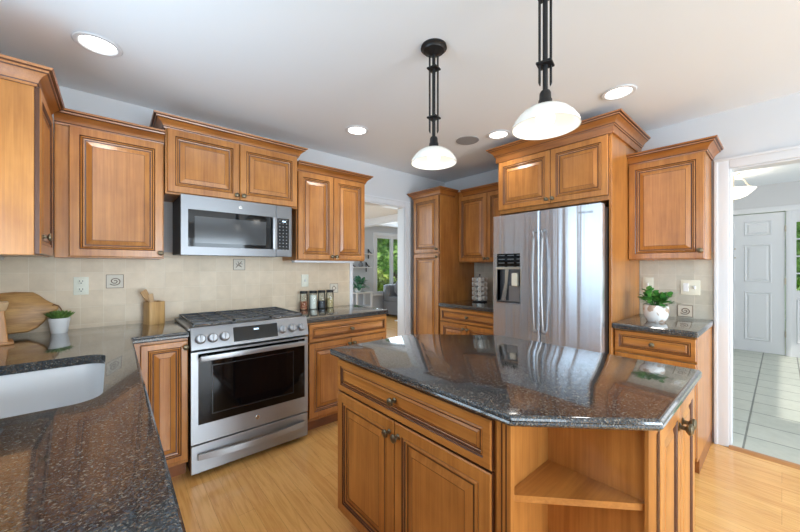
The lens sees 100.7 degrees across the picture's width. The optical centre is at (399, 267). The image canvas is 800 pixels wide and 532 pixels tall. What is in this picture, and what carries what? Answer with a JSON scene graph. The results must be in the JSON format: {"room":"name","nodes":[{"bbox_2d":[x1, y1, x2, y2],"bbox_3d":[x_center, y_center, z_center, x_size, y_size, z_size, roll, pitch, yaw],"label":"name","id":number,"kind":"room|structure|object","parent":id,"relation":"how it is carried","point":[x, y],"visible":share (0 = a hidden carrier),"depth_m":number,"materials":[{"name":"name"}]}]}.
{"room":"kitchen","nodes":[
{"label":"kitchen","id":0,"kind":"room"},
{"bbox_2d":[0,86,444,334],"bbox_3d":[-0.931,0.083,3.224,4.220,2.455,0.130,0,0,-41],"label":"wall","id":1,"kind":"structure","parent":0,"point":[186,284],"depth_m":2.48,"materials":[{"name":"tile"}]},
{"bbox_2d":[73,277,88,294],"bbox_3d":[-2.065,0.121,2.148,0.072,0.116,0.009,0,0,-41],"label":"wall outlet","id":2,"kind":"object","parent":1,"relation":"attached to","point":[80,284],"visible":1,"depth_m":2.14,"materials":[{"name":"beige plastic"}]},
{"bbox_2d":[77,279,84,284],"bbox_3d":[-2.064,0.095,2.146,0.034,0.034,0.004,0,0,-41],"label":"socket","id":3,"kind":"object","parent":2,"relation":"attached to","point":[79,281],"depth_m":2.14,"materials":[{"name":"grey plastic"}]},
{"bbox_2d":[77,287,84,292],"bbox_3d":[-2.064,0.147,2.146,0.034,0.034,0.004,0,0,-41],"label":"socket","id":4,"kind":"object","parent":2,"relation":"attached to","point":[79,289],"depth_m":2.14,"materials":[{"name":"grey plastic"}]},
{"bbox_2d":[54,108,164,259],"bbox_3d":[-1.832,-0.470,2.120,0.504,0.831,0.375,0,0,-41],"label":"upper cabinet","id":5,"kind":"object","parent":1,"relation":"attached to","point":[109,172],"visible":0.97,"depth_m":1.99,"materials":[{"name":"brown wood"}]},
{"bbox_2d":[106,274,123,287],"bbox_3d":[-1.941,0.096,2.257,0.092,0.092,0.007,0,0,-41],"label":"tile","id":6,"kind":"object","parent":1,"relation":"attached to","point":[112,281],"depth_m":2.26,"materials":[{"name":"beige tile"}]},
{"bbox_2d":[149,110,307,210],"bbox_3d":[-1.287,-0.737,2.572,1.036,0.503,0.405,0,0,-41],"label":"upper cabinet","id":7,"kind":"object","parent":1,"relation":"attached to","point":[204,159],"visible":0.94,"depth_m":2.39,"materials":[{"name":"brown wood"}]},
{"bbox_2d":[173,194,291,256],"bbox_3d":[-1.274,-0.282,2.558,0.750,0.399,0.424,0,0,-41],"label":"microwave","id":8,"kind":"object","parent":7,"relation":"attached to","point":[202,226],"visible":1,"depth_m":2.38,"materials":[{"name":"silver metal"}]},
{"bbox_2d":[233,259,244,269],"bbox_3d":[-1.345,-0.022,2.773,0.092,0.092,0.007,0,0,-41],"label":"tile","id":9,"kind":"object","parent":1,"relation":"attached to","point":[238,264],"depth_m":2.77,"materials":[{"name":"beige tile"}]},
{"bbox_2d":[301,274,308,286],"bbox_3d":[-0.901,0.127,3.152,0.072,0.116,0.018,0,0,-41],"label":"light switch","id":10,"kind":"object","parent":1,"relation":"attached to","point":[304,277],"visible":1,"depth_m":3.15,"materials":[{"name":"beige plastic"}]},
{"bbox_2d":[282,160,373,262],"bbox_3d":[-0.667,-0.463,3.131,0.758,0.846,0.375,0,0,-41],"label":"upper cabinet","id":11,"kind":"object","parent":1,"relation":"attached to","point":[328,220],"visible":0.99,"depth_m":2.97,"materials":[{"name":"brown wood"}]},
{"bbox_2d":[330,283,337,292],"bbox_3d":[-0.670,0.212,3.360,0.092,0.092,0.007,0,0,-41],"label":"tile","id":12,"kind":"object","parent":1,"relation":"attached to","point":[334,287],"depth_m":3.36,"materials":[{"name":"beige tile"}]},
{"bbox_2d":[350,194,410,335],"bbox_3d":[-0.243,0.258,3.811,0.860,2.105,0.146,0,0,-41],"label":"trim","id":13,"kind":"structure","parent":1,"relation":"attached to","point":[404,212],"depth_m":4.01,"materials":[{"name":"white paint"}]},
{"bbox_2d":[353,226,397,308],"bbox_3d":[-1.167,0.095,8.667,7.600,2.430,0.120,0,0,-41],"label":"wall","id":14,"kind":"structure","parent":0,"point":[377,300],"depth_m":8.89,"materials":[{"name":"grey paint"}]},
{"bbox_2d":[353,262,371,271],"bbox_3d":[-1.020,-0.008,8.597,0.610,0.257,0.182,0,0,-41],"label":"wall shelf","id":15,"kind":"object","parent":14,"relation":"attached to","point":[366,267],"visible":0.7,"depth_m":8.62,"materials":[{"name":"white paint"}]},
{"bbox_2d":[365,214,397,226],"bbox_3d":[0.093,-1.050,6.940,0.200,0.140,4.140,0,0,-41],"label":"ceiling","id":16,"kind":"structure","parent":14,"relation":"attached to","point":[389,219],"depth_m":7.43,"materials":[{"name":"white paint"}]},
{"bbox_2d":[373,232,397,295],"bbox_3d":[0.025,-0.080,9.589,2.010,1.740,0.050,0,0,-41],"label":"trim","id":17,"kind":"structure","parent":14,"relation":"attached to","point":[375,234],"depth_m":9.00,"materials":[{"name":"white paint"}]},
{"bbox_2d":[376,236,397,293],"bbox_3d":[-0.024,-0.065,9.646,1.790,1.590,0.100,0,0,-41],"label":"window","id":18,"kind":"structure","parent":14,"relation":"in","point":[380,237],"depth_m":9.40,"materials":[{"name":"white paint"}]},
{"bbox_2d":[0,0,799,227],"bbox_3d":[2.180,-1.173,3.514,9.300,0.105,12.250,0,0,-41],"label":"ceiling","id":19,"kind":"structure","parent":0,"point":[301,73],"depth_m":1.85,"materials":[{"name":"white paint"}]},
{"bbox_2d":[71,31,122,56],"bbox_3d":[-1.549,-1.140,1.701,0.198,0.010,0.198,0,0,-41],"label":"recessed light","id":20,"kind":"object","parent":19,"relation":"in","point":[97,44],"visible":1,"depth_m":1.69,"materials":[{"name":"white paint"}]},
{"bbox_2d":[345,125,368,135],"bbox_3d":[-0.358,-1.140,2.767,0.198,0.010,0.198,0,0,-41],"label":"recessed light","id":21,"kind":"object","parent":19,"relation":"in","point":[357,130],"visible":1,"depth_m":2.77,"materials":[{"name":"white paint"}]},
{"bbox_2d":[411,38,456,169],"bbox_3d":[0.176,-0.841,1.723,0.238,0.609,0.238,0,0,-41],"label":"pendant lamp","id":22,"kind":"object","parent":19,"relation":"hanging from","point":[434,156],"visible":1,"depth_m":1.72,"materials":[{"name":"white glass"}]},
{"bbox_2d":[429,136,438,145],"bbox_3d":[0.176,-0.646,1.723,0.050,0.064,0.050,0,0,-41],"label":"socket","id":23,"kind":"object","parent":22,"relation":"attached to","point":[433,140],"depth_m":1.70,"materials":[{"name":"black metal"}]},
{"bbox_2d":[456,136,478,144],"bbox_3d":[0.608,-1.141,2.991,0.204,0.006,0.204,0,0,-41],"label":"ceiling speaker","id":24,"kind":"object","parent":19,"relation":"attached to","point":[466,140],"visible":1,"depth_m":2.98,"materials":[{"name":"grey plastic"}]},
{"bbox_2d":[458,137,476,143],"bbox_3d":[0.608,-1.142,2.991,0.171,0.004,0.171,0,0,-2],"label":"grille","id":25,"kind":"object","parent":24,"relation":"attached to","point":[463,140],"depth_m":2.98,"materials":[{"name":"grey plastic"}]},
{"bbox_2d":[487,130,510,138],"bbox_3d":[0.848,-1.140,2.855,0.198,0.010,0.198,0,0,-41],"label":"recessed light","id":26,"kind":"object","parent":19,"relation":"in","point":[498,134],"visible":1,"depth_m":2.85,"materials":[{"name":"white paint"}]},
{"bbox_2d":[512,0,581,139],"bbox_3d":[0.540,-0.830,1.233,0.238,0.631,0.238,0,0,-41],"label":"pendant lamp","id":27,"kind":"object","parent":19,"relation":"hanging from","point":[547,119],"visible":1,"depth_m":1.23,"materials":[{"name":"white glass"}]},
{"bbox_2d":[538,89,551,103],"bbox_3d":[0.540,-0.624,1.233,0.050,0.064,0.050,0,0,-41],"label":"socket","id":28,"kind":"object","parent":27,"relation":"attached to","point":[545,95],"depth_m":1.22,"materials":[{"name":"black metal"}]},
{"bbox_2d":[601,84,636,100],"bbox_3d":[1.429,-1.140,2.167,0.198,0.010,0.198,0,0,-41],"label":"recessed light","id":29,"kind":"object","parent":19,"relation":"in","point":[621,91],"visible":1,"depth_m":2.17,"materials":[{"name":"white paint"}]},
{"bbox_2d":[171,314,799,531],"bbox_3d":[2.167,1.340,3.530,9.300,0.060,12.290,0,0,-41],"label":"floor","id":30,"kind":"structure","parent":0,"point":[290,486],"depth_m":2.05,"materials":[{"name":"brown wood"}]},
{"bbox_2d":[134,338,188,477],"bbox_3d":[-1.585,0.873,2.164,0.268,0.875,0.614,0,0,-41],"label":"base cabinet","id":31,"kind":"object","parent":30,"relation":"on","point":[163,364],"visible":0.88,"depth_m":1.99,"materials":[{"name":"brown wood"}]},
{"bbox_2d":[175,307,307,475],"bbox_3d":[-1.168,0.831,2.478,0.779,0.958,0.674,0,0,-41],"label":"range","id":32,"kind":"object","parent":30,"relation":"on","point":[248,368],"visible":0.99,"depth_m":2.24,"materials":[{"name":"silver metal"}]},
{"bbox_2d":[175,310,299,330],"bbox_3d":[-1.201,0.387,2.517,0.779,0.014,0.572,0,0,-41],"label":"cooktop","id":33,"kind":"object","parent":32,"relation":"in","point":[183,322],"depth_m":2.36,"materials":[{"name":"black metal"}]},
{"bbox_2d":[305,314,385,429],"bbox_3d":[-0.598,0.873,3.021,0.797,0.875,0.614,0,0,-41],"label":"base cabinet","id":34,"kind":"object","parent":30,"relation":"on","point":[323,389],"visible":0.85,"depth_m":2.69,"materials":[{"name":"brown wood"}]},
{"bbox_2d":[286,305,387,322],"bbox_3d":[-0.603,0.414,3.034,0.813,0.039,0.586,0,0,-41],"label":"countertop","id":35,"kind":"structure","parent":34,"relation":"on","point":[345,311],"depth_m":2.91,"materials":[{"name":"stone"}]},
{"bbox_2d":[300,291,307,309],"bbox_3d":[-0.895,0.309,3.083,0.072,0.172,0.072,0,0,-41],"label":"storage jar","id":36,"kind":"object","parent":35,"relation":"on","point":[303,304],"visible":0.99,"depth_m":3.06,"materials":[{"name":"clear glass"}]},
{"bbox_2d":[309,290,316,308],"bbox_3d":[-0.824,0.309,3.141,0.072,0.172,0.072,0,0,-41],"label":"storage jar","id":37,"kind":"object","parent":35,"relation":"on","point":[312,298],"visible":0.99,"depth_m":3.12,"materials":[{"name":"clear glass"}]},
{"bbox_2d":[318,290,324,308],"bbox_3d":[-0.756,0.309,3.199,0.072,0.172,0.072,0,0,-41],"label":"storage jar","id":38,"kind":"object","parent":35,"relation":"on","point":[321,304],"visible":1,"depth_m":3.17,"materials":[{"name":"clear glass"}]},
{"bbox_2d":[326,290,333,307],"bbox_3d":[-0.689,0.309,3.256,0.072,0.172,0.072,0,0,-41],"label":"storage jar","id":39,"kind":"object","parent":35,"relation":"on","point":[329,301],"visible":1,"depth_m":3.23,"materials":[{"name":"clear glass"}]},
{"bbox_2d":[353,291,373,306],"bbox_3d":[-0.994,0.965,8.406,0.520,0.690,0.400,0,0,-41],"label":"side table","id":40,"kind":"object","parent":30,"relation":"on","point":[354,292],"visible":0.53,"depth_m":8.42,"materials":[{"name":"white paint"}]},
{"bbox_2d":[353,275,369,291],"bbox_3d":[-1.040,0.411,8.301,0.675,0.418,0.667,0,0,-41],"label":"potted fern","id":41,"kind":"object","parent":40,"relation":"on","point":[358,280],"visible":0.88,"depth_m":8.24,"materials":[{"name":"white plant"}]},
{"bbox_2d":[383,284,397,315],"bbox_3d":[0.553,0.890,9.339,2.000,0.840,0.860,0,0,-41],"label":"sofa","id":42,"kind":"object","parent":30,"relation":"on","point":[390,303],"visible":0.3,"depth_m":8.84,"materials":[{"name":"grey fabric"}]},
{"bbox_2d":[388,296,397,302],"bbox_3d":[0.625,0.850,9.242,1.980,0.140,0.620,0,0,-41],"label":"seat cushion","id":43,"kind":"object","parent":42,"relation":"on","point":[391,299],"depth_m":8.69,"materials":[{"name":"grey fabric"}]},
{"bbox_2d":[394,281,397,295],"bbox_3d":[0.011,0.561,8.881,0.193,0.437,0.460,0,0,40],"label":"throw pillow","id":44,"kind":"object","parent":42,"relation":"on","point":[396,283],"visible":0.25,"depth_m":8.72,"materials":[{"name":"grey fabric"}]},
{"bbox_2d":[407,186,473,333],"bbox_3d":[0.524,0.212,4.046,0.699,2.196,0.552,0,0,-41],"label":"pantry cabinet","id":45,"kind":"object","parent":30,"relation":"on","point":[439,276],"visible":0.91,"depth_m":3.83,"materials":[{"name":"brown wood"}]},
{"bbox_2d":[440,307,493,334],"bbox_3d":[0.925,0.873,3.598,0.682,0.875,0.778,0,0,-41],"label":"base cabinet","id":46,"kind":"object","parent":30,"relation":"on","point":[454,321],"visible":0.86,"depth_m":3.42,"materials":[{"name":"brown wood"}]},
{"bbox_2d":[439,300,493,312],"bbox_3d":[0.929,0.414,3.601,0.654,0.039,0.777,0,0,-41],"label":"countertop","id":47,"kind":"structure","parent":46,"relation":"on","point":[488,306],"depth_m":3.51,"materials":[{"name":"stone"}]},
{"bbox_2d":[473,274,486,302],"bbox_3d":[0.911,0.237,3.786,0.164,0.316,0.164,0,0,-41],"label":"pod carousel","id":48,"kind":"object","parent":47,"relation":"on","point":[479,276],"visible":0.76,"depth_m":3.73,"materials":[{"name":"black plastic"}]},
{"bbox_2d":[330,334,701,531],"bbox_3d":[0.417,0.855,1.451,0.930,0.911,1.279,0,0,-41],"label":"kitchen island","id":49,"kind":"object","parent":30,"relation":"on","point":[437,432],"visible":1,"depth_m":1.10,"materials":[{"name":"wood"}]},
{"bbox_2d":[514,460,644,510],"bbox_3d":[0.497,0.660,0.934,0.252,0.019,0.279,0,0,-41],"label":"shelf","id":50,"kind":"object","parent":49,"relation":"attached to","point":[556,482],"depth_m":0.97,"materials":[{"name":"brown wood"}]},
{"bbox_2d":[493,202,608,353],"bbox_3d":[1.347,0.419,2.822,0.796,1.752,0.860,0,0,-41],"label":"refrigerator","id":51,"kind":"object","parent":30,"relation":"on","point":[551,266],"visible":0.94,"depth_m":2.52,"materials":[{"name":"grey metal"}]},
{"bbox_2d":[486,108,650,354],"bbox_3d":[1.445,0.114,2.921,0.782,2.392,1.083,0,0,-41],"label":"refrigerator surround","id":52,"kind":"object","parent":30,"relation":"on","point":[584,165],"visible":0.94,"depth_m":2.56,"materials":[{"name":"brown wood"}]},
{"bbox_2d":[614,327,711,473],"bbox_3d":[1.924,0.873,2.422,0.708,0.875,0.452,0,0,-41],"label":"base cabinet","id":53,"kind":"object","parent":30,"relation":"on","point":[687,352],"visible":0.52,"depth_m":2.19,"materials":[{"name":"brown wood"}]},
{"bbox_2d":[612,314,713,337],"bbox_3d":[1.926,0.414,2.418,0.699,0.039,0.462,0,0,-41],"label":"countertop","id":54,"kind":"structure","parent":53,"relation":"on","point":[676,326],"depth_m":2.27,"materials":[{"name":"stone"}]},
{"bbox_2d":[638,286,680,322],"bbox_3d":[1.878,0.262,2.393,0.272,0.267,0.260,0,0,-41],"label":"potted plant","id":55,"kind":"object","parent":54,"relation":"on","point":[658,312],"visible":1,"depth_m":2.37,"materials":[{"name":"green plant"}]},
{"bbox_3d":[-0.661,0.873,0.413,0.674,0.875,3.290,0,0,-41],"label":"base cabinet","id":56,"kind":"object","parent":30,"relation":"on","visible":0},
{"bbox_2d":[0,320,188,531],"bbox_3d":[-0.756,0.414,0.687,0.957,0.039,3.929,0,0,-41],"label":"countertop","id":57,"kind":"structure","parent":56,"relation":"on","point":[98,464],"depth_m":0.72,"materials":[{"name":"stone"}]},
{"bbox_2d":[0,301,13,345],"bbox_3d":[-2.062,0.281,1.686,0.124,0.227,0.124,0,0,38],"label":"pepper mill","id":58,"kind":"object","parent":57,"relation":"on","point":[4,340],"visible":1,"depth_m":1.68,"materials":[{"name":"brown wood"}]},
{"bbox_2d":[0,292,61,334],"bbox_3d":[-2.230,0.266,1.944,0.360,0.240,0.092,0,0,-41],"label":"cutting board","id":59,"kind":"object","parent":57,"relation":"on","point":[25,312],"visible":0.81,"depth_m":1.95,"materials":[{"name":"brown wood"}]},
{"bbox_2d":[0,363,104,418],"bbox_3d":[-1.301,0.534,1.108,0.512,0.200,0.754,0,0,-41],"label":"sink","id":60,"kind":"object","parent":57,"relation":"in","point":[34,391],"visible":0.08,"depth_m":1.41,"materials":[{"name":"white ceramic"}]},
{"bbox_2d":[44,310,74,333],"bbox_3d":[-2.054,0.328,2.001,0.136,0.134,0.138,0,0,-41],"label":"potted succulent","id":61,"kind":"object","parent":57,"relation":"on","point":[58,321],"visible":1,"depth_m":1.97,"materials":[{"name":"white ceramic"}]},
{"bbox_2d":[48,317,70,333],"bbox_3d":[-2.055,0.350,2.000,0.098,0.090,0.098,0,0,-41],"label":"pot","id":62,"kind":"object","parent":61,"relation":"attached to","point":[57,325],"depth_m":1.97,"materials":[{"name":"white ceramic"}]},
{"bbox_2d":[143,301,164,324],"bbox_3d":[-1.724,0.318,2.324,0.100,0.155,0.100,0,0,31],"label":"utensil crock","id":63,"kind":"object","parent":57,"relation":"on","point":[153,312],"visible":0.99,"depth_m":2.29,"materials":[{"name":"brown wood"}]},
{"bbox_2d":[140,289,149,301],"bbox_3d":[-1.738,0.263,2.305,0.023,0.224,0.112,0,0,43],"label":"spatula","id":64,"kind":"object","parent":63,"relation":"in","point":[144,293],"visible":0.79,"depth_m":2.28,"materials":[{"name":"brown wood"}]},
{"bbox_2d":[148,293,153,301],"bbox_3d":[-1.718,0.277,2.298,0.043,0.193,0.015,0,0,-37],"label":"spatula","id":65,"kind":"object","parent":63,"relation":"in","point":[151,297],"visible":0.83,"depth_m":2.29,"materials":[{"name":"brown wood"}]},
{"bbox_2d":[445,92,799,441],"bbox_3d":[3.235,0.083,1.544,0.130,2.455,7.890,0,0,-41],"label":"wall","id":66,"kind":"structure","parent":0,"point":[772,124],"depth_m":2.50,"materials":[{"name":"grey paint"}]},
{"bbox_2d":[459,182,497,262],"bbox_3d":[1.041,-0.470,3.699,0.374,0.831,0.778,0,0,-41],"label":"upper cabinet","id":67,"kind":"object","parent":66,"relation":"attached to","point":[478,206],"visible":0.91,"depth_m":3.69,"materials":[{"name":"brown wood"}]},
{"bbox_2d":[643,278,652,290],"bbox_3d":[2.071,0.145,2.771,0.018,0.116,0.072,0,0,-41],"label":"light switch","id":68,"kind":"object","parent":66,"relation":"attached to","point":[646,281],"visible":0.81,"depth_m":2.77,"materials":[{"name":"beige plastic"}]},
{"bbox_2d":[626,135,723,260],"bbox_3d":[2.072,-0.468,2.511,0.374,0.826,0.515,0,0,-41],"label":"upper cabinet","id":69,"kind":"object","parent":66,"relation":"attached to","point":[670,187],"visible":1,"depth_m":2.42,"materials":[{"name":"brown wood"}]},
{"bbox_2d":[677,305,692,316],"bbox_3d":[2.232,0.342,2.595,0.007,0.092,0.092,0,0,-41],"label":"decorative tile","id":70,"kind":"object","parent":66,"relation":"attached to","point":[682,310],"depth_m":2.59,"materials":[{"name":"beige tile"}]},
{"bbox_2d":[681,280,699,294],"bbox_3d":[2.248,0.157,2.568,0.018,0.116,0.116,0,0,-41],"label":"light switch","id":71,"kind":"object","parent":66,"relation":"attached to","point":[688,287],"visible":1,"depth_m":2.57,"materials":[{"name":"beige plastic"}]},
{"bbox_2d":[714,145,799,446],"bbox_3d":[2.929,0.257,1.882,0.148,2.106,1.662,0,0,-41],"label":"trim","id":72,"kind":"structure","parent":66,"relation":"attached to","point":[723,176],"depth_m":2.42,"materials":[{"name":"white paint"}]},
{"bbox_2d":[729,445,799,469],"bbox_3d":[2.891,1.303,1.849,0.080,0.014,1.502,0,0,-41],"label":"threshold","id":73,"kind":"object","parent":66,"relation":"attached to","point":[731,447],"depth_m":2.27,"materials":[{"name":"brown wood"}]},
{"bbox_2d":[733,181,799,215],"bbox_3d":[5.676,0.030,4.994,0.120,2.560,3.700,0,0,-41],"label":"wall","id":74,"kind":"structure","parent":0,"point":[787,193],"depth_m":4.99,"materials":[{"name":"grey paint"}]},
{"bbox_2d":[733,212,785,354],"bbox_3d":[5.395,0.241,5.248,0.061,2.122,0.946,0,0,-41],"label":"door","id":75,"kind":"structure","parent":74,"relation":"in","point":[759,280],"depth_m":5.09,"materials":[{"name":"white paint"}]},
{"bbox_2d":[733,204,799,356],"bbox_3d":[5.519,0.200,5.075,0.030,2.220,1.530,0,0,-41],"label":"trim","id":76,"kind":"structure","parent":74,"relation":"attached to","point":[787,208],"depth_m":4.86,"materials":[{"name":"white paint"}]},
{"bbox_2d":[785,210,799,357],"bbox_3d":[5.844,0.240,4.739,0.060,2.140,0.436,0,0,-41],"label":"door","id":77,"kind":"structure","parent":74,"relation":"in","point":[795,214],"depth_m":4.83,"materials":[{"name":"white paint"}]},
{"bbox_2d":[734,163,799,186],"bbox_3d":[4.174,-1.290,3.689,4.100,0.080,3.700,0,0,-41],"label":"ceiling","id":78,"kind":"structure","parent":0,"point":[789,172],"depth_m":4.52,"materials":[{"name":"white paint"}]},
{"bbox_2d":[733,172,756,202],"bbox_3d":[4.468,-1.065,4.448,0.440,0.410,0.440,0,0,-41],"label":"ceiling lamp","id":79,"kind":"object","parent":78,"relation":"hanging from","point":[742,191],"visible":0.52,"depth_m":4.31,"materials":[{"name":"white metal"}]},
{"bbox_3d":[0.135,0.083,-1.147,0.100,2.455,7.890,0,0,-41],"label":"wall","id":80,"kind":"structure","parent":0,"visible":0},
{"bbox_2d":[0,54,64,259],"bbox_3d":[-1.875,-0.461,1.553,0.400,0.851,0.551,0,0,-41],"label":"upper cabinet","id":81,"kind":"object","parent":80,"relation":"attached to","point":[30,93],"visible":1,"depth_m":1.47,"materials":[{"name":"brown wood"}]},
{"label":"outside","id":82,"kind":"structure","parent":0,"visible":0},
{"bbox_3d":[2.990,1.660,42.321,120.000,0.100,120.000,0,0,-41],"label":"ground","id":83,"kind":"structure","parent":82,"visible":0},
{"bbox_2d":[377,268,396,290],"bbox_3d":[-0.656,0.880,10.823,1.595,1.830,1.429,0,0,-41],"label":"bush","id":84,"kind":"object","parent":83,"relation":"on","point":[382,279],"visible":0.13,"depth_m":10.55,"materials":[{"name":"green plant"}]},
{"bbox_2d":[377,238,397,276],"bbox_3d":[-1.110,-0.678,13.462,2.899,4.680,2.861,0,0,-4],"label":"tree","id":85,"kind":"object","parent":83,"relation":"on","point":[382,244],"visible":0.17,"depth_m":13.16,"materials":[{"name":"green plant"}]},
{"bbox_2d":[385,271,397,283],"bbox_3d":[-0.222,-1.237,16.508,3.365,5.798,3.438,0,0,-41],"label":"tree","id":86,"kind":"object","parent":83,"relation":"on","point":[394,274],"visible":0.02,"depth_m":16.38,"materials":[{"name":"green plant"}]},
{"bbox_2d":[796,222,799,288],"bbox_3d":[9.262,-0.960,6.644,3.137,5.244,3.191,0,0,-41],"label":"tree","id":87,"kind":"object","parent":83,"relation":"on","point":[797,223],"visible":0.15,"depth_m":6.99,"materials":[{"name":"green plant"}]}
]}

